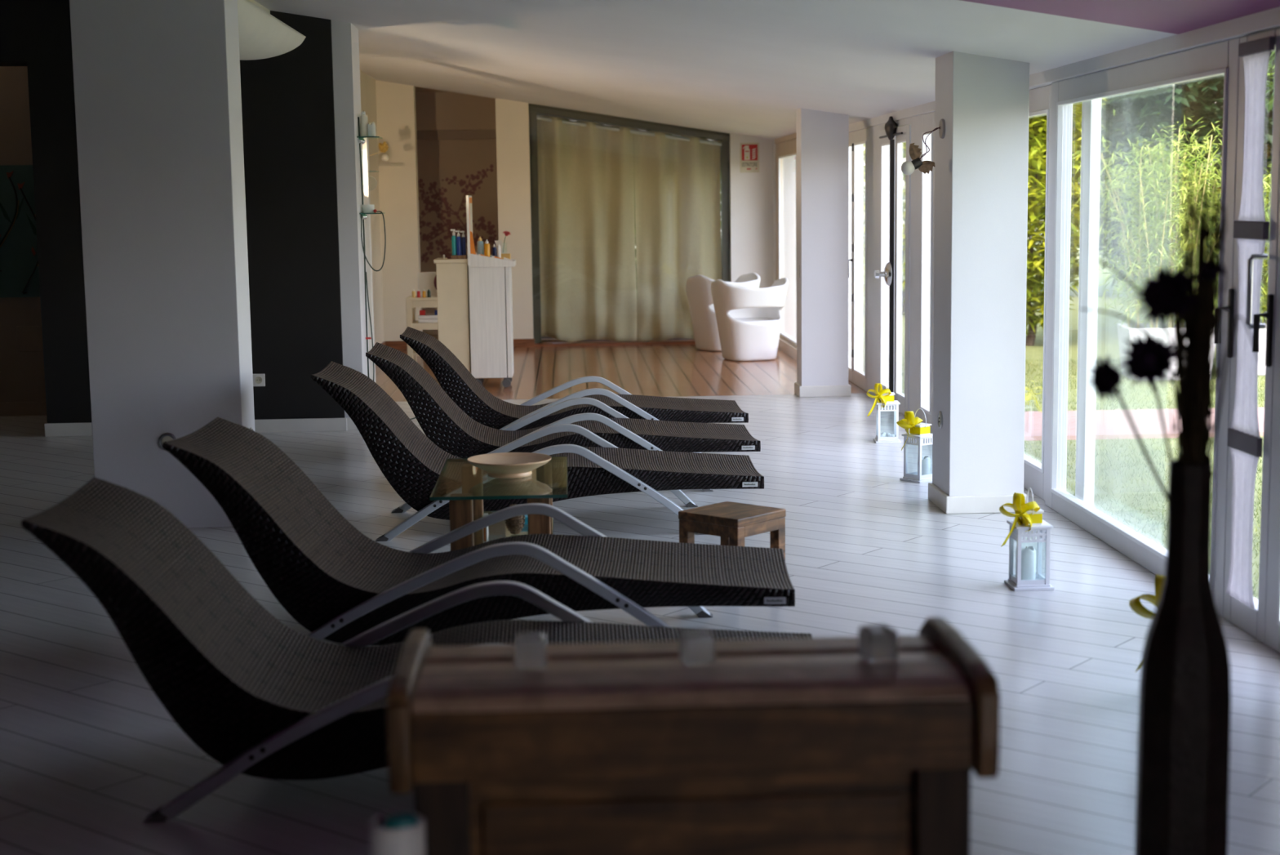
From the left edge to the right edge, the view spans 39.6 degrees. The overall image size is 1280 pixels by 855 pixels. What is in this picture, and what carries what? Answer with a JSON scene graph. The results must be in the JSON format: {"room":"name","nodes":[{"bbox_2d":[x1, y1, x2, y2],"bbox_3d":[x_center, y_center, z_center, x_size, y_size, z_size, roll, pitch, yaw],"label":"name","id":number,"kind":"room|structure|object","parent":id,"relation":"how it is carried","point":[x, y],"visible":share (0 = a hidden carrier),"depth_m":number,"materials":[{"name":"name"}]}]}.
{"room":"spa","nodes":[
{"label":"spa","id":0,"kind":"room"},
{"bbox_2d":[0,66,45,402],"bbox_3d":[-5.138,-1.775,12.890,2.800,3.400,0.180,-1,7,-2],"label":"wall","id":1,"kind":"structure","parent":0,"point":[22,376],"depth_m":12.94,"materials":[{"name":"beige paint"}]},
{"bbox_2d":[0,164,39,297],"bbox_3d":[-4.770,-1.431,12.847,1.519,0.990,0.022,-1,7,-2],"label":"picture","id":2,"kind":"object","parent":1,"relation":"attached to","point":[19,260],"visible":0.41,"depth_m":12.86,"materials":[{"name":"teal metal"}]},
{"bbox_2d":[0,401,46,416],"bbox_3d":[-5.112,-0.125,12.999,2.800,0.100,0.020,-1,7,-2],"label":"baseboard","id":3,"kind":"structure","parent":1,"relation":"attached to","point":[11,408],"depth_m":13.01,"materials":[{"name":"beige paint"}]},
{"bbox_2d":[16,325,43,351],"bbox_3d":[-4.330,-0.649,12.968,0.420,0.185,0.015,-1,7,-2],"label":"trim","id":4,"kind":"structure","parent":1,"relation":"attached to","point":[29,338],"depth_m":12.96,"materials":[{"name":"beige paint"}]},
{"bbox_2d":[69,0,254,527],"bbox_3d":[-2.230,-0.949,8.358,0.698,2.830,0.330,-1,7,-2],"label":"pillar","id":5,"kind":"structure","parent":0,"point":[157,97],"depth_m":8.21,"materials":[{"name":"paint"}]},
{"bbox_2d":[158,432,176,450],"bbox_3d":[-2.210,0.067,8.316,0.086,0.086,0.011,-1,7,-2],"label":"wall socket","id":6,"kind":"object","parent":5,"relation":"attached to","point":[165,437],"visible":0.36,"depth_m":8.31,"materials":[{"name":"metal"}]},
{"bbox_2d":[23,0,345,422],"bbox_3d":[-2.983,-1.482,11.831,1.963,3.028,0.330,-1,7,-2],"label":"wall","id":7,"kind":"structure","parent":0,"point":[288,113],"depth_m":11.69,"materials":[{"name":"black paint"}]},
{"bbox_2d":[44,417,346,436],"bbox_3d":[-2.955,-0.002,11.844,1.995,0.088,0.018,-1,7,-2],"label":"baseboard","id":8,"kind":"structure","parent":7,"relation":"attached to","point":[313,424],"depth_m":11.86,"materials":[{"name":"paint"}]},
{"bbox_2d":[253,373,265,386],"bbox_3d":[-2.536,-0.315,11.825,0.084,0.084,0.011,-1,7,-2],"label":"wall socket","id":9,"kind":"object","parent":7,"relation":"attached to","point":[259,380],"visible":0.88,"depth_m":11.82,"materials":[{"name":"white plastic"}]},
{"bbox_2d":[331,20,369,417],"bbox_3d":[-1.940,-1.355,11.970,0.127,2.714,0.430,-1,7,-2],"label":"wall","id":10,"kind":"structure","parent":0,"point":[344,36],"depth_m":11.76,"materials":[{"name":"paint"}]},
{"bbox_2d":[357,116,369,377],"bbox_3d":[-1.863,-1.091,12.003,0.015,1.980,0.033,2,8,24],"label":"door frame","id":11,"kind":"structure","parent":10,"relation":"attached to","point":[357,117],"depth_m":12.00,"materials":[{"name":"white paint"}]},
{"bbox_2d":[356,136,382,143],"bbox_3d":[-1.816,-1.931,11.961,0.146,0.044,0.294,-1,7,-2],"label":"glass shelf","id":12,"kind":"object","parent":10,"relation":"attached to","point":[362,139],"visible":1,"depth_m":11.85,"materials":[{"name":"clear glass"}]},
{"bbox_2d":[360,114,368,136],"bbox_3d":[-1.846,-2.019,11.895,0.052,0.150,0.052,-1,7,-2],"label":"candle","id":13,"kind":"object","parent":12,"relation":"on","point":[363,119],"visible":1,"depth_m":11.87,"materials":[{"name":"beige wax"}]},
{"bbox_2d":[359,212,382,219],"bbox_3d":[-1.809,-1.430,12.025,0.146,0.044,0.294,-1,7,-2],"label":"glass shelf","id":14,"kind":"object","parent":10,"relation":"attached to","point":[364,216],"visible":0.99,"depth_m":11.92,"materials":[{"name":"clear glass"}]},
{"bbox_2d":[360,210,386,271],"bbox_3d":[-1.789,-1.250,11.940,0.165,0.404,0.038,-1,7,-2],"label":"cable","id":15,"kind":"object","parent":14,"relation":"hanging from","point":[376,211],"visible":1,"depth_m":11.94,"materials":[{"name":"grey plastic"}]},
{"bbox_2d":[360,70,383,344],"bbox_3d":[-2.670,-1.907,15.250,0.220,3.000,6.270,-1,7,-2],"label":"wall","id":16,"kind":"structure","parent":0,"point":[367,84],"depth_m":17.88,"materials":[{"name":"beige paint"}]},
{"bbox_2d":[368,141,388,161],"bbox_3d":[-2.486,-2.578,16.620,0.280,0.184,0.100,-1,7,-2],"label":"lamp","id":17,"kind":"object","parent":16,"relation":"attached to","point":[383,147],"visible":0.8,"depth_m":16.61,"materials":[{"name":"stone"}]},
{"bbox_2d":[375,80,533,341],"bbox_3d":[-1.915,-2.224,18.515,1.555,2.781,0.220,-1,7,-2],"label":"wall","id":18,"kind":"structure","parent":0,"point":[396,108],"depth_m":18.39,"materials":[{"name":"beige paint"}]},
{"bbox_2d":[385,340,407,349],"bbox_3d":[-2.474,-0.861,18.546,0.390,0.085,0.015,-1,7,-2],"label":"baseboard","id":19,"kind":"structure","parent":18,"relation":"attached to","point":[398,344],"depth_m":18.54,"materials":[{"name":"red wood"}]},
{"bbox_2d":[513,338,534,346],"bbox_3d":[-1.276,-0.883,18.593,0.353,0.085,0.015,-1,7,-2],"label":"baseboard","id":20,"kind":"structure","parent":18,"relation":"attached to","point":[517,342],"depth_m":18.59,"materials":[{"name":"red wood"}]},
{"bbox_2d":[528,103,730,346],"bbox_3d":[-0.101,-2.147,18.705,2.080,2.532,0.430,-1,7,-2],"label":"door frame","id":21,"kind":"structure","parent":18,"relation":"in","point":[535,110],"depth_m":18.56,"materials":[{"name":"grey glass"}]},
{"bbox_2d":[536,115,721,146],"bbox_3d":[-0.113,-3.093,18.552,2.076,0.362,0.124,-1,7,-2],"label":"curtain rod","id":22,"kind":"object","parent":21,"relation":"attached to","point":[540,118],"visible":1,"depth_m":18.50,"materials":[{"name":"silver metal"}]},
{"bbox_2d":[537,115,637,342],"bbox_3d":[-0.582,-2.082,18.646,1.081,2.391,0.213,-1,7,-2],"label":"curtain","id":23,"kind":"object","parent":22,"relation":"hanging from","point":[586,174],"visible":1,"depth_m":18.66,"materials":[{"name":"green fabric"}]},
{"bbox_2d":[633,128,721,341],"bbox_3d":[0.405,-2.021,18.706,0.911,2.228,0.193,-1,7,-2],"label":"curtain","id":24,"kind":"object","parent":22,"relation":"hanging from","point":[677,193],"visible":0.88,"depth_m":18.69,"materials":[{"name":"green fabric"}]},
{"bbox_2d":[417,138,498,334],"bbox_3d":[-2.195,-2.579,20.466,1.700,3.000,0.200,-1,7,-2],"label":"wall","id":25,"kind":"structure","parent":0,"point":[437,160],"depth_m":20.35,"materials":[{"name":"brown paint"}]},
{"bbox_2d":[415,92,496,130],"bbox_3d":[-2.075,-3.574,20.117,1.450,0.420,0.250,-1,7,-2],"label":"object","id":26,"kind":"structure","parent":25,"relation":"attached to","point":[435,111],"depth_m":20.00,"materials":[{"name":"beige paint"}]},
{"bbox_2d":[417,164,497,262],"bbox_3d":[-2.100,-2.294,20.396,0.980,1.420,0.018,-1,7,-2],"label":"wall decal","id":27,"kind":"object","parent":25,"relation":"attached to","point":[454,226],"visible":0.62,"depth_m":20.38},
{"bbox_2d":[375,334,866,401],"bbox_3d":[-0.632,-0.649,17.496,4.720,0.120,7.700,-1,7,-2],"label":"floor","id":28,"kind":"structure","parent":0,"point":[648,370],"depth_m":15.62,"materials":[{"name":"brown wood"}]},
{"bbox_2d":[362,138,375,382],"bbox_3d":[-2.092,-1.207,13.648,0.125,2.000,0.130,-1,7,-2],"label":"trim","id":29,"kind":"structure","parent":28,"relation":"on","point":[365,146],"depth_m":13.59,"materials":[{"name":"white paint"}]},
{"bbox_2d":[405,295,437,361],"bbox_3d":[-1.865,-0.908,16.656,0.600,0.640,0.440,-1,7,-2],"label":"console table","id":30,"kind":"object","parent":28,"relation":"on","point":[411,304],"visible":0.29,"depth_m":16.42,"materials":[{"name":"beige paint"}]},
{"bbox_2d":[412,320,437,325],"bbox_3d":[-1.866,-0.978,16.647,0.550,0.022,0.400,-1,7,-2],"label":"shelf","id":31,"kind":"object","parent":30,"relation":"attached to","point":[414,322],"depth_m":16.44,"materials":[{"name":"beige paint"}]},
{"bbox_2d":[417,271,436,295],"bbox_3d":[-1.959,-1.357,16.787,0.280,0.220,0.020,-1,7,-2],"label":"framed photo","id":32,"kind":"object","parent":30,"relation":"on","point":[425,280],"visible":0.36,"depth_m":16.77,"materials":[{"name":"paper"}]},
{"bbox_2d":[417,313,437,323],"bbox_3d":[-1.867,-1.024,16.641,0.400,0.070,0.300,-1,7,-2],"label":"folded towel","id":33,"kind":"object","parent":30,"relation":"on","point":[428,317],"visible":0.4,"depth_m":16.49,"materials":[{"name":"white fabric"}]},
{"bbox_2d":[433,257,471,373],"bbox_3d":[-1.530,-0.864,14.643,0.278,1.052,0.430,-1,7,-2],"label":"base cabinet","id":34,"kind":"object","parent":28,"relation":"on","point":[452,274],"visible":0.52,"depth_m":14.42,"materials":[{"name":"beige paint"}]},
{"bbox_2d":[466,195,515,387],"bbox_3d":[-1.208,-1.118,14.598,0.376,1.560,0.445,-1,7,-2],"label":"cabinet","id":35,"kind":"object","parent":28,"relation":"on","point":[490,278],"visible":0.87,"depth_m":14.42,"materials":[{"name":"white wood"}]},
{"bbox_2d":[468,252,515,267],"bbox_3d":[-1.209,-1.378,14.565,0.372,0.114,0.444,-1,7,-2],"label":"countertop","id":36,"kind":"structure","parent":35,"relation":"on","point":[475,260],"depth_m":14.35,"materials":[{"name":"white wood"}]},
{"bbox_2d":[685,272,760,351],"bbox_3d":[0.836,-1.167,17.892,0.687,0.762,0.636,-5,9,-32],"label":"armchair","id":37,"kind":"object","parent":28,"relation":"on","point":[698,287],"visible":0.49,"depth_m":17.70,"materials":[{"name":"white plastic"}]},
{"bbox_2d":[711,277,788,360],"bbox_3d":[1.034,-1.027,16.767,0.687,0.762,0.636,-3,8,-16],"label":"armchair","id":38,"kind":"object","parent":28,"relation":"on","point":[749,319],"visible":1,"depth_m":16.56,"materials":[{"name":"white plastic"}]},
{"bbox_2d":[0,393,1279,854],"bbox_3d":[-2.039,1.054,4.287,8.620,0.120,18.800,-1,7,-2],"label":"floor","id":39,"kind":"structure","parent":0,"point":[89,749],"depth_m":6.18,"materials":[{"name":"white wood"}]},
{"bbox_2d":[365,271,415,419],"bbox_3d":[-1.668,-0.562,12.298,0.078,1.050,0.597,3,8,29],"label":"cable","id":40,"kind":"object","parent":39,"relation":"on","point":[366,272],"visible":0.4,"depth_m":12.03,"materials":[{"name":"grey plastic"}]},
{"bbox_2d":[21,476,813,822],"bbox_3d":[-0.504,0.543,4.748,2.030,0.768,0.790,-1,7,-3],"label":"sun lounger","id":41,"kind":"object","parent":39,"relation":"on","point":[261,696],"visible":0.57,"depth_m":4.50,"materials":[{"name":"wicker"}]},
{"bbox_2d":[162,417,795,644],"bbox_3d":[-0.510,0.374,6.070,2.030,0.768,0.790,-1,7,1],"label":"sun lounger","id":42,"kind":"object","parent":39,"relation":"on","point":[339,583],"visible":0.91,"depth_m":5.78,"materials":[{"name":"black wicker"}]},
{"bbox_2d":[430,456,567,551],"bbox_3d":[-0.537,0.403,7.061,0.506,0.430,0.986,-1,7,-2],"label":"side table","id":43,"kind":"object","parent":39,"relation":"on","point":[466,507],"visible":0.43,"depth_m":6.64,"materials":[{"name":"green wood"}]},
{"bbox_2d":[467,452,551,478],"bbox_3d":[-0.516,0.155,7.040,0.332,0.067,0.332,-1,7,-2],"label":"bowl","id":44,"kind":"object","parent":43,"relation":"on","point":[500,464],"visible":1,"depth_m":7.03,"materials":[{"name":"beige ceramic"}]},
{"bbox_2d":[504,503,524,533],"bbox_3d":[-0.489,0.358,6.946,0.082,0.120,0.082,-1,7,-2],"label":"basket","id":45,"kind":"object","parent":43,"relation":"on","point":[515,524],"visible":0.54,"depth_m":6.92,"materials":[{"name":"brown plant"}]},
{"bbox_2d":[311,360,764,541],"bbox_3d":[-0.467,0.084,8.349,2.030,0.768,0.790,-1,7,-2],"label":"sun lounger","id":46,"kind":"object","parent":39,"relation":"on","point":[410,461],"visible":0.88,"depth_m":8.04,"materials":[{"name":"black wicker"}]},
{"bbox_2d":[365,342,760,491],"bbox_3d":[-0.410,-0.066,9.517,2.030,0.768,0.790,-1,7,-4],"label":"sun lounger","id":47,"kind":"object","parent":39,"relation":"on","point":[442,420],"visible":0.74,"depth_m":9.24,"materials":[{"name":"black wicker"}]},
{"bbox_2d":[400,326,748,453],"bbox_3d":[-0.398,-0.220,10.723,2.030,0.768,0.790,-1,7,-3],"label":"sun lounger","id":48,"kind":"object","parent":39,"relation":"on","point":[455,379],"visible":0.67,"depth_m":10.44,"materials":[{"name":"black wicker"}]},
{"bbox_2d":[386,616,999,854],"bbox_3d":[0.079,0.740,2.959,0.930,0.781,0.477,-1,7,-2],"label":"chest","id":49,"kind":"object","parent":39,"relation":"on","point":[787,745],"visible":0.98,"depth_m":2.76,"materials":[{"name":"brown wood"}]},
{"bbox_2d":[514,631,546,668],"bbox_3d":[-0.177,0.361,2.878,0.050,0.050,0.050,-1,7,-2],"label":"tealight holder","id":50,"kind":"object","parent":49,"relation":"on","point":[530,647],"visible":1,"depth_m":2.85,"materials":[{"name":"clear glass"}]},
{"bbox_2d":[678,627,714,664],"bbox_3d":[0.091,0.356,2.889,0.050,0.050,0.050,-2,7,-10],"label":"tealight holder","id":51,"kind":"object","parent":49,"relation":"on","point":[696,646],"visible":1,"depth_m":2.87,"materials":[{"name":"clear glass"}]},
{"bbox_2d":[858,623,897,660],"bbox_3d":[0.388,0.350,2.900,0.050,0.050,0.050,-3,8,-18],"label":"tealight holder","id":52,"kind":"object","parent":49,"relation":"on","point":[880,641],"visible":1,"depth_m":2.88,"materials":[{"name":"clear glass"}]},
{"bbox_2d":[678,501,786,559],"bbox_3d":[0.361,0.470,6.950,0.300,0.300,0.300,6,10,42],"label":"stool","id":53,"kind":"object","parent":39,"relation":"on","point":[733,522],"visible":0.62,"depth_m":6.87,"materials":[{"name":"brown wood"}]},
{"bbox_2d":[866,379,901,443],"bbox_3d":[1.500,-0.102,10.976,0.211,0.387,0.177,-1,7,2],"label":"lantern","id":54,"kind":"object","parent":39,"relation":"on","point":[886,397],"visible":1,"depth_m":10.93,"materials":[{"name":"white metal"}]},
{"bbox_2d":[866,115,931,417],"bbox_3d":[1.756,-1.165,12.666,0.224,2.060,2.060,-1,7,-2],"label":"door","id":55,"kind":"structure","parent":39,"relation":"on","point":[885,141],"depth_m":12.46,"materials":[{"name":"paint"}]},
{"bbox_2d":[896,408,933,483],"bbox_3d":[1.468,0.093,9.449,0.205,0.387,0.150,-6,9,-36],"label":"lantern","id":56,"kind":"object","parent":39,"relation":"on","point":[919,431],"visible":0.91,"depth_m":9.42,"materials":[{"name":"white metal"}]},
{"bbox_2d":[917,455,931,475],"bbox_3d":[1.517,0.207,9.481,0.072,0.110,0.072,-1,7,-2],"label":"candle","id":57,"kind":"object","parent":56,"relation":"on","point":[926,460],"visible":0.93,"depth_m":9.45,"materials":[{"name":"white wax"}]},
{"bbox_2d":[919,111,934,433],"bbox_3d":[1.855,-0.992,11.431,0.038,2.028,0.440,-1,7,-2],"label":"window","id":58,"kind":"structure","parent":39,"relation":"on","point":[927,125],"depth_m":11.51,"materials":[{"name":"paint"}]},
{"bbox_2d":[999,487,1053,591],"bbox_3d":[1.478,0.424,6.848,0.205,0.387,0.167,-1,7,-3],"label":"lantern","id":59,"kind":"object","parent":39,"relation":"on","point":[1028,516],"visible":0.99,"depth_m":6.80,"materials":[{"name":"white metal"}]},
{"bbox_2d":[1015,546,1035,579],"bbox_3d":[1.490,0.527,6.867,0.076,0.138,0.076,-1,7,-2],"label":"candle","id":60,"kind":"object","parent":59,"relation":"on","point":[1028,553],"visible":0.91,"depth_m":6.83,"materials":[{"name":"white wax"}]},
{"bbox_2d":[1023,84,1051,500],"bbox_3d":[1.969,-0.798,9.897,0.078,2.028,2.660,-1,7,-2],"label":"window","id":61,"kind":"structure","parent":39,"relation":"on","point":[1040,98],"depth_m":8.74,"materials":[{"name":"paint"}]},
{"bbox_2d":[1075,97,1101,506],"bbox_3d":[2.119,-0.472,7.311,0.050,2.030,2.040,-1,7,-2],"label":"window","id":62,"kind":"structure","parent":39,"relation":"on","point":[1091,109],"depth_m":8.21,"materials":[{"name":"white paint"}]},
{"bbox_2d":[1044,36,1240,617],"bbox_3d":[2.042,-0.478,7.378,0.078,2.028,2.380,-1,7,-2],"label":"window","id":63,"kind":"structure","parent":39,"relation":"on","point":[1220,58],"depth_m":7.48,"materials":[{"name":"paint"}]},
{"bbox_2d":[1128,573,1164,671],"bbox_3d":[1.573,0.621,5.296,0.254,0.387,0.182,-2,7,-10],"label":"lantern","id":64,"kind":"object","parent":39,"relation":"on","point":[1135,603],"visible":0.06,"depth_m":5.23,"materials":[{"name":"yellow fabric"}]},
{"bbox_2d":[1134,458,1231,854],"bbox_3d":[0.991,0.569,3.240,0.157,1.025,0.157,-6,9,-34],"label":"bottle vase","id":65,"kind":"object","parent":39,"relation":"on","point":[1184,753],"visible":0.9,"depth_m":3.17,"materials":[{"name":"black glass"}]},
{"bbox_2d":[1079,177,1260,503],"bbox_3d":[0.944,-0.072,3.135,0.321,0.726,0.133,-1,7,-4],"label":"dried flowers","id":66,"kind":"object","parent":65,"relation":"in","point":[1169,295],"visible":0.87,"depth_m":3.13,"materials":[{"name":"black plant"}]},
{"bbox_2d":[1215,26,1279,643],"bbox_3d":[2.071,-0.304,6.011,0.134,2.028,0.384,-1,7,-2],"label":"door","id":67,"kind":"structure","parent":39,"relation":"on","point":[1253,621],"depth_m":5.94,"materials":[{"name":"paint"}]},
{"bbox_2d":[1225,446,1259,608],"bbox_3d":[2.063,0.340,6.090,0.010,0.520,0.246,-1,7,-2],"label":"cloth","id":68,"kind":"object","parent":67,"relation":"hanging from","point":[1244,465],"visible":1,"depth_m":6.09,"materials":[{"name":"white fabric"}]},
{"bbox_2d":[1231,238,1266,437],"bbox_3d":[2.054,-0.307,6.008,0.010,0.655,0.246,-1,7,-2],"label":"cloth","id":69,"kind":"object","parent":67,"relation":"hanging from","point":[1245,416],"visible":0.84,"depth_m":6.02,"materials":[{"name":"white fabric"}]},
{"bbox_2d":[1237,50,1271,221],"bbox_3d":[2.045,-0.964,5.924,0.010,0.550,0.245,-1,7,-2],"label":"cloth","id":70,"kind":"object","parent":67,"relation":"hanging from","point":[1255,66],"visible":1,"depth_m":5.92,"materials":[{"name":"white fabric"}]},
{"bbox_3d":[-0.337,0.958,2.549,0.200,0.464,0.200,-1,7,-2],"label":"plant stand","id":71,"kind":"object","parent":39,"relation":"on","visible":0},
{"bbox_2d":[368,811,425,854],"bbox_3d":[-0.341,0.636,2.508,0.080,0.186,0.080,-1,7,-2],"label":"cup","id":72,"kind":"object","parent":71,"relation":"on","point":[393,833],"visible":1,"depth_m":2.47,"materials":[{"name":"white ceramic"}]},
{"bbox_2d":[728,133,773,288],"bbox_3d":[1.321,-1.995,18.677,0.755,2.200,0.220,-1,7,-2],"label":"wall","id":73,"kind":"structure","parent":0,"point":[751,193],"depth_m":18.53,"materials":[{"name":"white paint"}]},
{"bbox_2d":[739,142,759,173],"bbox_3d":[1.138,-2.798,18.449,0.200,0.305,0.014,-1,7,-2],"label":"sign","id":74,"kind":"object","parent":73,"relation":"attached to","point":[748,152],"visible":1,"depth_m":18.44,"materials":[{"name":"red"}]},
{"bbox_2d":[254,0,1279,139],"bbox_3d":[-2.163,-2.206,6.451,8.660,1.686,23.920,-1,7,-2],"label":"ceiling","id":75,"kind":"structure","parent":0,"point":[738,67],"depth_m":9.99,"materials":[{"name":"paint"}]},
{"bbox_2d":[248,0,270,13],"bbox_3d":[-2.446,-2.460,9.610,0.250,0.116,3.870,-1,7,-2],"label":"beam","id":76,"kind":"structure","parent":75,"relation":"attached to","point":[254,2],"depth_m":11.16,"materials":[{"name":"paint"}]},
{"bbox_2d":[237,0,306,60],"bbox_3d":[-2.184,-2.239,9.740,0.336,0.403,2.558,-1,7,-2],"label":"light","id":77,"kind":"object","parent":76,"relation":"attached to","point":[262,35],"visible":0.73,"depth_m":9.77,"materials":[{"name":"glass"}]},
{"bbox_2d":[773,139,795,341],"bbox_3d":[1.552,-1.946,18.506,0.310,2.140,0.150,-1,7,-2],"label":"wall","id":78,"kind":"structure","parent":0,"point":[788,162],"depth_m":18.43,"materials":[{"name":"white paint"}]},
{"bbox_2d":[774,133,796,143],"bbox_3d":[1.532,-2.737,16.564,0.150,0.080,3.500,-1,7,-2],"label":"trim","id":79,"kind":"structure","parent":78,"relation":"attached to","point":[792,136],"depth_m":17.35,"materials":[{"name":"beige paint"}]},
{"bbox_2d":[775,138,796,346],"bbox_3d":[1.498,-1.675,16.697,0.048,2.060,3.500,-1,7,-2],"label":"window","id":80,"kind":"structure","parent":78,"relation":"in","point":[787,148],"depth_m":18.08,"materials":[{"name":"beige paint"}]},
{"bbox_2d":[777,336,796,359],"bbox_3d":[1.472,-0.712,16.894,0.040,0.100,3.650,-1,7,-2],"label":"baseboard","id":81,"kind":"structure","parent":78,"relation":"attached to","point":[784,345],"depth_m":17.31,"materials":[{"name":"beige paint"}]},
{"bbox_2d":[848,6,1279,132],"bbox_3d":[1.942,-1.919,10.228,0.175,0.112,16.600,-1,7,-2],"label":"window frame","id":82,"kind":"structure","parent":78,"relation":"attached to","point":[1268,20],"depth_m":7.02,"materials":[{"name":"paint"}]},
{"bbox_2d":[794,107,851,397],"bbox_3d":[1.390,-1.338,13.553,0.396,2.190,0.306,-1,7,-2],"label":"pillar","id":83,"kind":"structure","parent":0,"point":[822,137],"depth_m":13.43,"materials":[{"name":"paint"}]},
{"bbox_2d":[848,144,862,373],"bbox_3d":[1.701,-1.487,14.888,0.310,2.140,0.150,-1,7,-2],"label":"wall","id":84,"kind":"structure","parent":0,"point":[860,146],"depth_m":14.83,"materials":[{"name":"white paint"}]},
{"bbox_2d":[848,128,867,391],"bbox_3d":[1.717,-1.350,14.255,0.081,2.028,1.140,-1,7,-2],"label":"window","id":85,"kind":"structure","parent":84,"relation":"in","point":[856,138],"depth_m":14.29,"materials":[{"name":"paint"}]},
{"bbox_2d":[928,51,1029,513],"bbox_3d":[1.632,-0.701,8.554,0.395,2.184,0.436,-1,7,-2],"label":"pillar","id":86,"kind":"structure","parent":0,"point":[981,160],"depth_m":8.38,"materials":[{"name":"paint"}]},
{"bbox_2d":[901,119,945,174],"bbox_3d":[1.350,-1.330,8.429,0.233,0.263,0.089,-4,8,-22],"label":"lamp","id":87,"kind":"object","parent":86,"relation":"attached to","point":[908,167],"visible":1,"depth_m":8.41,"materials":[{"name":"metal"}]},
{"bbox_2d":[911,157,922,169],"bbox_3d":[1.310,-1.249,8.420,0.057,0.057,0.048,-1,7,-2],"label":"socket","id":88,"kind":"object","parent":87,"relation":"attached to","point":[916,163],"depth_m":8.40,"materials":[{"name":"metal"}]},
{"bbox_3d":[2.312,0.126,1.927,0.155,2.200,6.200,-1,7,-2],"label":"wall","id":89,"kind":"structure","parent":0,"visible":0},
{"bbox_2d":[1265,186,1279,653],"bbox_3d":[2.123,-0.229,5.415,0.078,2.028,0.820,-1,7,-2],"label":"window","id":90,"kind":"structure","parent":89,"relation":"in","point":[1272,627],"depth_m":5.83,"materials":[{"name":"paint"}]},
{"label":"outside","id":91,"kind":"structure","parent":0,"visible":0},
{"bbox_2d":[862,241,1266,599],"bbox_3d":[20.252,-1.756,24.825,37.540,0.260,72.000,-1,7,-2],"label":"ground","id":92,"kind":"structure","parent":91,"point":[1107,331],"depth_m":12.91,"materials":[{"name":"green plant"}]},
{"bbox_2d":[862,142,906,315],"bbox_3d":[3.423,-3.403,23.431,3.406,4.216,2.578,-2,7,-6],"label":"leafy shrub","id":93,"kind":"object","parent":92,"relation":"on","point":[904,144],"visible":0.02,"depth_m":23.36,"materials":[{"name":"green plant"}]},
{"bbox_2d":[862,150,906,266],"bbox_3d":[4.682,-5.059,28.361,6.569,5.938,3.556,-1,7,-2],"label":"leafy tree","id":94,"kind":"object","parent":92,"relation":"on","point":[864,195],"visible":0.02,"depth_m":28.10,"materials":[{"name":"green plant"}]},
{"bbox_2d":[1025,97,1107,345],"bbox_3d":[4.006,-2.498,18.194,1.593,3.449,1.628,6,10,43],"label":"bamboo plant","id":95,"kind":"object","parent":92,"relation":"on","point":[1037,124],"visible":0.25,"depth_m":17.87,"materials":[{"name":"green plant"}]},
{"bbox_2d":[1024,406,1264,440],"bbox_3d":[20.753,-0.342,12.616,37.540,0.048,1.300,-1,7,-2],"label":"path","id":96,"kind":"structure","parent":92,"relation":"on","point":[1111,424],"depth_m":11.80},
{"bbox_2d":[1027,102,1272,288],"bbox_3d":[8.033,-4.856,26.379,6.464,6.200,3.964,-2,7,-10],"label":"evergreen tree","id":97,"kind":"object","parent":92,"relation":"on","point":[1198,142],"visible":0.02,"depth_m":26.56,"materials":[{"name":"green plant"}]},
{"bbox_2d":[1071,109,1271,380],"bbox_3d":[4.396,-1.538,14.859,1.844,2.256,1.597,1,7,11],"label":"bamboo","id":98,"kind":"object","parent":92,"relation":"on","point":[1175,226],"visible":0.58,"depth_m":14.79,"materials":[{"name":"plant"}]},
{"bbox_2d":[1116,323,1214,380],"bbox_3d":[4.430,-0.639,14.982,0.718,0.440,0.598,0,7,6],"label":"planter","id":99,"kind":"object","parent":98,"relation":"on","point":[1124,330],"depth_m":14.76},
{"bbox_2d":[1080,53,1275,318],"bbox_3d":[6.210,-3.514,19.485,3.864,5.077,2.811,-2,7,-10],"label":"evergreen tree","id":100,"kind":"object","parent":92,"relation":"on","point":[1174,102],"visible":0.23,"depth_m":18.93,"materials":[{"name":"green plant"}]},
{"bbox_2d":[1151,161,1271,375],"bbox_3d":[5.321,-1.451,15.166,1.862,1.979,1.642,-3,8,-20],"label":"bamboo","id":101,"kind":"object","parent":92,"relation":"on","point":[1264,286],"visible":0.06,"depth_m":15.00,"materials":[{"name":"plant"}]},
{"bbox_2d":[1216,319,1266,375],"bbox_3d":[5.349,-0.688,15.266,0.718,0.440,0.598,0,7,6],"label":"planter","id":102,"kind":"object","parent":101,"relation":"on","point":[1262,334],"depth_m":15.00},
{"bbox_2d":[1265,50,1275,112],"bbox_3d":[6.585,-2.474,15.184,2.968,4.079,2.172,2,8,24],"label":"leafy tree","id":103,"kind":"object","parent":92,"relation":"on","point":[1268,104],"visible":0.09,"depth_m":15.47,"materials":[{"name":"green plant"}]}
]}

